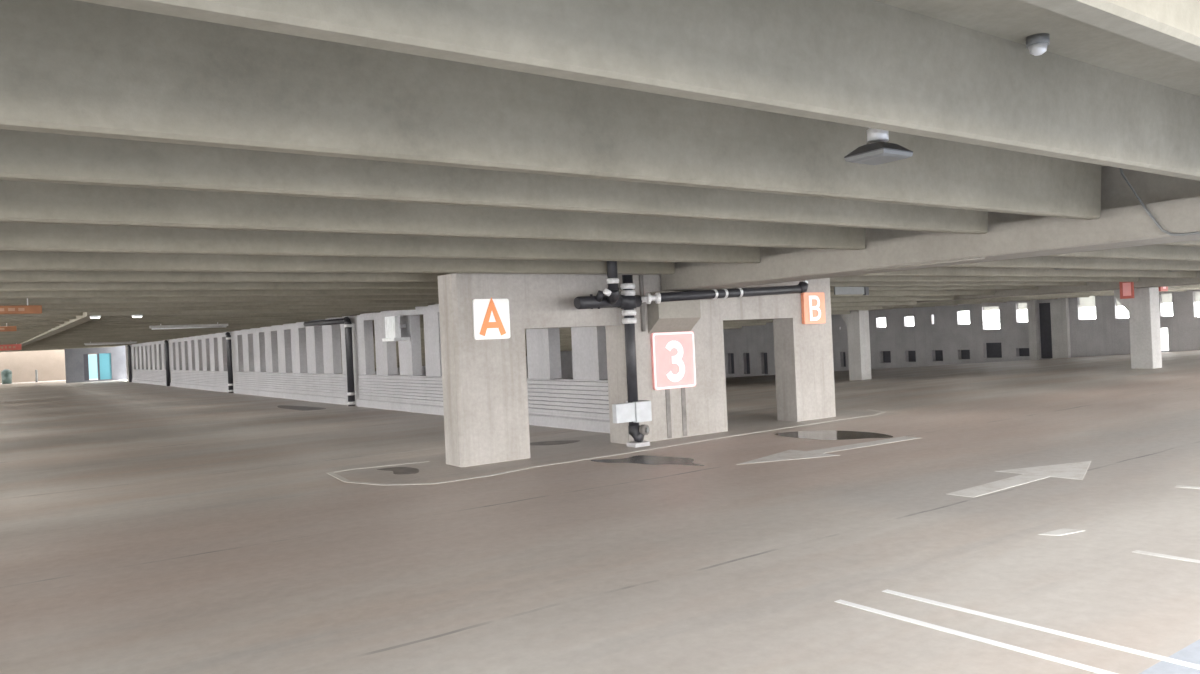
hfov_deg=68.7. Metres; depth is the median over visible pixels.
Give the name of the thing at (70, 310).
ceiling beam
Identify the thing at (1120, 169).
conduit
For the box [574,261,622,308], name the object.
pipe
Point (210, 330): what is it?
ceiling beam
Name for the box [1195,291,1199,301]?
window
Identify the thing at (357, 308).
ceiling beam
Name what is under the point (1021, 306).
window
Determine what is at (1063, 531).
paint patch
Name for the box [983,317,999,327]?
slats
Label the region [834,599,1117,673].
stall line
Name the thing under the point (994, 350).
recess
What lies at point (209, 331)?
ceiling beam
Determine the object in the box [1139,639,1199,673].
painted marking
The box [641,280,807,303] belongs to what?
pipe
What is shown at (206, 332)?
ceiling beam
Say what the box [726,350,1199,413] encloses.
wall
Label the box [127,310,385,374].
wall
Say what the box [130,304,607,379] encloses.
wall
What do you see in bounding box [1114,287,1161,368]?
concrete column
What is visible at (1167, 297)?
window
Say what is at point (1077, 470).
painted arrow
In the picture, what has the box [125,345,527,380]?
wall
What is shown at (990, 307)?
window
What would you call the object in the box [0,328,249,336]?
ceiling beam
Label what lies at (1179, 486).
stall line
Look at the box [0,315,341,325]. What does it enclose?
ceiling beam
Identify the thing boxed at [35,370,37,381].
bollard
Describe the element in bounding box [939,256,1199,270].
ceiling beam
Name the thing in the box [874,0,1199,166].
ceiling
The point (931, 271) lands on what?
ceiling beam
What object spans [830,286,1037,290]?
ceiling beam
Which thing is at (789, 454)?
painted arrow
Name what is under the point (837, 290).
sign
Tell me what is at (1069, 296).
ceiling beam
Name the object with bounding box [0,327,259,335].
ceiling beam
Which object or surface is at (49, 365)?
wall
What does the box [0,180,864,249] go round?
ceiling beam
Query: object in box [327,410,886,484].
edge line
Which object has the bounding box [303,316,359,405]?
drainpipe
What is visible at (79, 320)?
ceiling beam
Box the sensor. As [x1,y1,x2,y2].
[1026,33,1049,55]
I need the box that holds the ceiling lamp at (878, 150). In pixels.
[844,128,912,164]
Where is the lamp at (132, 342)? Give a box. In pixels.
[84,341,136,344]
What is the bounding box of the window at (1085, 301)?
[1079,296,1095,307]
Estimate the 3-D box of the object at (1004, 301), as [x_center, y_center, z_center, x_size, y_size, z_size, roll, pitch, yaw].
[16.510,-2.020,47.474,19.840,0.570,0.200,-3,0,-36]
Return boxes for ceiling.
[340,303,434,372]
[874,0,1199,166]
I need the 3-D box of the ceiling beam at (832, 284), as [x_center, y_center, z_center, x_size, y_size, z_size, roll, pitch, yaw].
[8.153,-1.643,23.590,19.690,0.570,0.200,-3,0,-36]
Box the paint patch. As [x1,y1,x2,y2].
[1038,528,1084,535]
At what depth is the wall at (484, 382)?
14.58 m
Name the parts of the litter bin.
lid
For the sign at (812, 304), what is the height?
0.610 m
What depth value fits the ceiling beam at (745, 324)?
39.87 m
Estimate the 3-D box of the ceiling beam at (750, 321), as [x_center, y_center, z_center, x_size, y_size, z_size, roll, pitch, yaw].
[0.662,-0.618,34.138,19.690,0.570,0.200,-3,0,-36]
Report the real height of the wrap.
0.330 m
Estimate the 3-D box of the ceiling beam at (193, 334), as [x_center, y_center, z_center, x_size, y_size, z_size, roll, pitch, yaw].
[-29.056,0.032,36.810,23.520,0.570,0.200,-3,0,-36]
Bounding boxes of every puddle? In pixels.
[591,455,703,465]
[774,430,892,439]
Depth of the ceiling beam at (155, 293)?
14.89 m
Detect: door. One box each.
[83,353,111,379]
[1039,303,1052,357]
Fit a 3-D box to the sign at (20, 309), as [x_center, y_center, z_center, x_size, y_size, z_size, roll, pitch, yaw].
[-10.319,-0.727,14.198,2.170,0.740,0.068,-3,0,-36]
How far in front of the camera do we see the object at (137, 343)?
60.09 m
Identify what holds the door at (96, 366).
in the wall at (74, 359)
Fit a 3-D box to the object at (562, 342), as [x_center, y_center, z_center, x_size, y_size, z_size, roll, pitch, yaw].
[-4.953,0.218,42.050,19.690,0.570,0.200,-3,0,-36]
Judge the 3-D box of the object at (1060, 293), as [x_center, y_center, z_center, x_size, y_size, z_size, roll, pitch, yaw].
[21.211,-2.231,40.882,19.840,0.570,0.200,-3,0,-36]
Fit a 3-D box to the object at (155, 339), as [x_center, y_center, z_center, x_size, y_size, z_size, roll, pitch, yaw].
[-34.697,0.286,44.721,23.520,0.570,0.200,-3,0,-36]
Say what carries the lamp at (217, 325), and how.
hanging from the ceiling at (1011, 20)
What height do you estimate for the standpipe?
2.780 m
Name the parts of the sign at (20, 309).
bar panel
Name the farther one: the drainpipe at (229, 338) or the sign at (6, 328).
the drainpipe at (229, 338)
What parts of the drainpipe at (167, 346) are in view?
backing post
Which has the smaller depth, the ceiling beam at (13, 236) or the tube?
the ceiling beam at (13, 236)
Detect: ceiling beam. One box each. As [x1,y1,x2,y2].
[0,0,1101,219]
[0,129,987,233]
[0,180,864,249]
[0,222,759,263]
[0,251,674,274]
[0,270,504,281]
[0,282,437,290]
[0,289,437,298]
[0,295,438,304]
[0,299,438,308]
[0,310,380,319]
[0,312,82,316]
[0,313,359,322]
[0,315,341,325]
[0,324,282,332]
[0,325,270,333]
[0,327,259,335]
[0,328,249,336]
[0,330,239,337]
[0,331,231,338]
[0,332,222,339]
[0,333,215,340]
[0,334,207,341]
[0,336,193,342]
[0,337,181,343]
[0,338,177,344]
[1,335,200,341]
[4,312,102,351]
[5,318,324,326]
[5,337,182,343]
[17,320,309,328]
[17,322,295,330]
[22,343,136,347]
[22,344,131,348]
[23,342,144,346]
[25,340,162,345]
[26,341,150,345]
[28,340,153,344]
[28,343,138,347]
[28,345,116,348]
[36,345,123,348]
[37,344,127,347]
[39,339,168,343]
[42,303,427,312]
[76,0,1199,180]
[103,306,414,315]
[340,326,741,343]
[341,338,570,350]
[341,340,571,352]
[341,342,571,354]
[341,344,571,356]
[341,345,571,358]
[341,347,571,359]
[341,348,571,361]
[372,320,772,337]
[373,323,765,340]
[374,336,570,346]
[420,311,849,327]
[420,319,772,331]
[435,303,881,310]
[659,274,1138,281]
[830,282,1085,286]
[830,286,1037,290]
[830,290,994,297]
[831,296,953,302]
[831,301,916,306]
[851,267,1196,277]
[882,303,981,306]
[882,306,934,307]
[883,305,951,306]
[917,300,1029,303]
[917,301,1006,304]
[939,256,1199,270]
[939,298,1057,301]
[969,296,1089,299]
[999,294,1113,297]
[1021,0,1199,62]
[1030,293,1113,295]
[1047,244,1199,260]
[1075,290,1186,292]
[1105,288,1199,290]
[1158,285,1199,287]
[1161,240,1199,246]
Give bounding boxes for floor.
[0,357,1199,673]
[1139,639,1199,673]
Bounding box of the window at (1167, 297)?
[1161,293,1171,302]
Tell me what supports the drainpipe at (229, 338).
on the floor at (145, 528)
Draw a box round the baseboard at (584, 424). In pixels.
[132,379,609,432]
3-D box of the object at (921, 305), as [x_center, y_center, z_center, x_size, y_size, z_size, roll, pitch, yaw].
[14.629,-1.935,50.112,19.840,0.570,0.200,-3,0,-36]
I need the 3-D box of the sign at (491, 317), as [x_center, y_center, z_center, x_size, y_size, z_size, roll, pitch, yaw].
[-1.609,-0.278,13.061,0.600,0.621,0.045,-3,0,-36]
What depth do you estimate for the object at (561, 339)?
40.26 m
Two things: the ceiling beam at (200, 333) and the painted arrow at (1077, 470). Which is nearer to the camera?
the painted arrow at (1077, 470)
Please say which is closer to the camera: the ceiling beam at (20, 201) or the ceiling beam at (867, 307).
the ceiling beam at (20, 201)
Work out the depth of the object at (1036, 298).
46.78 m
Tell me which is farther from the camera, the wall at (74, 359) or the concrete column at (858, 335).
the wall at (74, 359)
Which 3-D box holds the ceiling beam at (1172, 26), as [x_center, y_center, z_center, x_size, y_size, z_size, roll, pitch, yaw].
[-2.688,-1.155,-0.166,23.520,0.570,0.200,-3,0,-36]
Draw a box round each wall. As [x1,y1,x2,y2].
[0,350,90,383]
[64,345,126,382]
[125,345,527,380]
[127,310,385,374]
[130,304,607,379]
[438,273,835,466]
[560,290,1199,377]
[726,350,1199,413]
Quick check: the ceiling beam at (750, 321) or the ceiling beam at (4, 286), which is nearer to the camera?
the ceiling beam at (4, 286)
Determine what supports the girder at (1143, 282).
on the concrete column at (1143, 309)
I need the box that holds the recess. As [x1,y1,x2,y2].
[731,343,1029,373]
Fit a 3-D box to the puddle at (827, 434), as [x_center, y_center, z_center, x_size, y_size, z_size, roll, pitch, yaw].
[3.873,1.626,14.560,1.224,0.002,1.909,-3,0,-36]
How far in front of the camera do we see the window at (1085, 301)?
49.52 m
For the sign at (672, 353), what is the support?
attached to the wall at (484, 382)
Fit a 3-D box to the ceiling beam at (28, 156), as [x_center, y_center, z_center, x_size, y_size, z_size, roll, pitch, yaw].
[-5.161,-1.044,3.301,23.520,0.570,0.200,-3,0,-36]
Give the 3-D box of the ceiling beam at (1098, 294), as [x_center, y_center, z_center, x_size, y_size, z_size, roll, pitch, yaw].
[20.271,-2.189,42.200,19.840,0.570,0.200,-3,0,-36]
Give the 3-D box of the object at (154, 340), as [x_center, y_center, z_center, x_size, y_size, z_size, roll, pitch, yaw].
[-36.578,0.371,47.358,23.520,0.570,0.200,-3,0,-36]
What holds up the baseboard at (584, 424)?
attached to the wall at (293, 347)
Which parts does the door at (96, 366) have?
frame, glass pane, glass pane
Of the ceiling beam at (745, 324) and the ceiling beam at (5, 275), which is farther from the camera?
the ceiling beam at (745, 324)
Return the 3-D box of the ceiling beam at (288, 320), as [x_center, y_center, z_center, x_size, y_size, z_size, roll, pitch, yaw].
[-19.653,-0.391,23.625,23.520,0.570,0.200,-3,0,-36]
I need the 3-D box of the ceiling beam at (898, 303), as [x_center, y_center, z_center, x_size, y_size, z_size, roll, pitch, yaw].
[4.406,-1.176,28.864,19.690,0.570,0.200,-3,0,-36]
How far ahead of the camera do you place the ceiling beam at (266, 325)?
31.30 m
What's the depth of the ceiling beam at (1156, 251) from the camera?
16.24 m
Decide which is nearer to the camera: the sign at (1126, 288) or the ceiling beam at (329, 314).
the ceiling beam at (329, 314)
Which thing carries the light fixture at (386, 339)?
on the wall lamp at (393, 327)
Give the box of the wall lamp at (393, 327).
[382,316,409,341]
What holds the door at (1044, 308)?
in the wall at (937, 327)
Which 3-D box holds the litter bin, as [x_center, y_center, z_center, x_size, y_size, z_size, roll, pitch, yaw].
[-53.176,3.546,78.687,0.840,1.300,0.840,-3,0,-36]
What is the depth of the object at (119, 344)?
61.46 m
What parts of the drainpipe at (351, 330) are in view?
backing post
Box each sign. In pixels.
[472,297,509,339]
[650,331,695,389]
[801,292,825,323]
[834,287,868,294]
[1119,282,1133,298]
[1159,286,1167,290]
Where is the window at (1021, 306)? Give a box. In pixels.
[1017,302,1026,309]
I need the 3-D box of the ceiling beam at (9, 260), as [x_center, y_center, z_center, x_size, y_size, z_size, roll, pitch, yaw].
[-8.370,-0.899,7.802,23.520,0.570,0.200,-3,0,-36]
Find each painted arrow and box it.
[737,436,919,464]
[948,461,1090,496]
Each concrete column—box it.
[840,310,871,380]
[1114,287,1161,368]
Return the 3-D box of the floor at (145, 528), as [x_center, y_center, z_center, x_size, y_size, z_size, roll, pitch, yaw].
[-14.526,2.606,52.249,65.900,0.300,97.950,-3,0,-36]
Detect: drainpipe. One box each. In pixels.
[127,345,132,381]
[164,340,171,385]
[225,332,235,392]
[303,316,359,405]
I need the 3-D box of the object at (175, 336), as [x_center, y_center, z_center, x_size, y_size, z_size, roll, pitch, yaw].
[-30.936,0.117,39.447,23.520,0.570,0.200,-3,0,-36]
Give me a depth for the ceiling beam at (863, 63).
3.95 m
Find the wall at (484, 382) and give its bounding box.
[438,273,835,466]
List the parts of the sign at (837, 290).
post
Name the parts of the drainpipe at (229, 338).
backing post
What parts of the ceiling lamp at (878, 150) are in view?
stem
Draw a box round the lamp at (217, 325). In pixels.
[149,322,227,329]
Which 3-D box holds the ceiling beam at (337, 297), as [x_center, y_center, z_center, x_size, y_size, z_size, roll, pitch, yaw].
[-12.131,-0.730,13.076,23.520,0.570,0.200,-3,0,-36]
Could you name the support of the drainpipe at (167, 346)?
on the floor at (145, 528)
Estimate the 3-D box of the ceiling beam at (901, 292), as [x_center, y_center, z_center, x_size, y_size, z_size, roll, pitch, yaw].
[6.277,-1.455,26.227,19.690,0.570,0.200,-3,0,-36]
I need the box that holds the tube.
[639,275,645,331]
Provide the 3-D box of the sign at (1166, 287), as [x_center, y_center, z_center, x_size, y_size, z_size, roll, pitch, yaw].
[18.264,-1.663,28.466,0.540,0.360,0.070,-3,0,-36]
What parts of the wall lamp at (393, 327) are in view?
lamp shade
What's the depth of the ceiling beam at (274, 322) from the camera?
28.56 m
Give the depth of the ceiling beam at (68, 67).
4.72 m
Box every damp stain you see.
[277,405,325,410]
[377,467,418,474]
[530,440,579,444]
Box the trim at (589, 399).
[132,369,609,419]
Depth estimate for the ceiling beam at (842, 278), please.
22.53 m
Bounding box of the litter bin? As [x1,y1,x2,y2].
[1,369,11,383]
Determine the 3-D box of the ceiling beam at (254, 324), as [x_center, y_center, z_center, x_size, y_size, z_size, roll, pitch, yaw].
[-21.534,-0.307,26.262,23.520,0.570,0.200,-3,0,-36]
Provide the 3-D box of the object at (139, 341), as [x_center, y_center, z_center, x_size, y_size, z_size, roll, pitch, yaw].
[-37.518,0.413,48.677,23.520,0.570,0.200,-3,0,-36]
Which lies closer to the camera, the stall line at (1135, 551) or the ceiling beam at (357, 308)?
the stall line at (1135, 551)
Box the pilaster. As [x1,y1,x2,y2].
[1027,298,1070,359]
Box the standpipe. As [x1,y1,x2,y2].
[618,275,649,447]
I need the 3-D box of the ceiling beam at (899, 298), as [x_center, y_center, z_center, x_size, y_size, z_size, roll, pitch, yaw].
[5.342,-1.316,27.546,19.690,0.570,0.200,-3,0,-36]
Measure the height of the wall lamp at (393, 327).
0.680 m
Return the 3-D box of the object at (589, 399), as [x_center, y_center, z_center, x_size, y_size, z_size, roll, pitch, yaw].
[-17.029,1.963,40.686,0.160,0.750,61.860,-3,0,-36]
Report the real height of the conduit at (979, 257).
0.024 m
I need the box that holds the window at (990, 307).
[984,306,998,310]
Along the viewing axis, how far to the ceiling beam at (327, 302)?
18.09 m
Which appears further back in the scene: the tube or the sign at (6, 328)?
the sign at (6, 328)
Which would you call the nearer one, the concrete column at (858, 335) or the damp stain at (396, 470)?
the damp stain at (396, 470)
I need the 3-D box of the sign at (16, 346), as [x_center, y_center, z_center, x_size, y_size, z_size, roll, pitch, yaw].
[-29.778,0.235,42.679,2.750,0.910,0.068,-3,0,-36]
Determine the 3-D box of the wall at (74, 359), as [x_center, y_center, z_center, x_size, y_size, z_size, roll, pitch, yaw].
[-41.925,1.988,73.429,4.800,3.400,0.300,-3,0,-36]
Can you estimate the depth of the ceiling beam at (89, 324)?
26.42 m
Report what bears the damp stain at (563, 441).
on the floor at (145, 528)
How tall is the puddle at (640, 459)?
0.002 m
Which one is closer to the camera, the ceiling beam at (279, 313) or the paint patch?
the paint patch
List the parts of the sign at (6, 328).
bar panel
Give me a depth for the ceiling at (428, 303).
26.28 m
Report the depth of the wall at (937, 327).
55.95 m
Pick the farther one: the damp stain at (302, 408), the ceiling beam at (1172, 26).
the damp stain at (302, 408)
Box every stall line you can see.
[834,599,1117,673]
[882,589,1199,669]
[1133,550,1199,562]
[1175,485,1199,488]
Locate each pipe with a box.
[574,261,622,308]
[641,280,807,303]
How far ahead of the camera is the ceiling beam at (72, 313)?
19.02 m
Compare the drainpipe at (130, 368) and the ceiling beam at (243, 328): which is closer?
the ceiling beam at (243, 328)
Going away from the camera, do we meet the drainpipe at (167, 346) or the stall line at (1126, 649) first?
the stall line at (1126, 649)
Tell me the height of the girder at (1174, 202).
0.830 m
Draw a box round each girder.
[661,166,1199,290]
[917,271,1199,302]
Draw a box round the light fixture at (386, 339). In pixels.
[382,337,409,341]
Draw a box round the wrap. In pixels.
[612,400,651,422]
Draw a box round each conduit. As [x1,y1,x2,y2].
[864,257,984,270]
[1119,168,1199,235]
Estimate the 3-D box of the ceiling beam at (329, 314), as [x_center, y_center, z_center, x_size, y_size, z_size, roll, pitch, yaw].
[-16.833,-0.518,19.669,23.520,0.570,0.200,-3,0,-36]

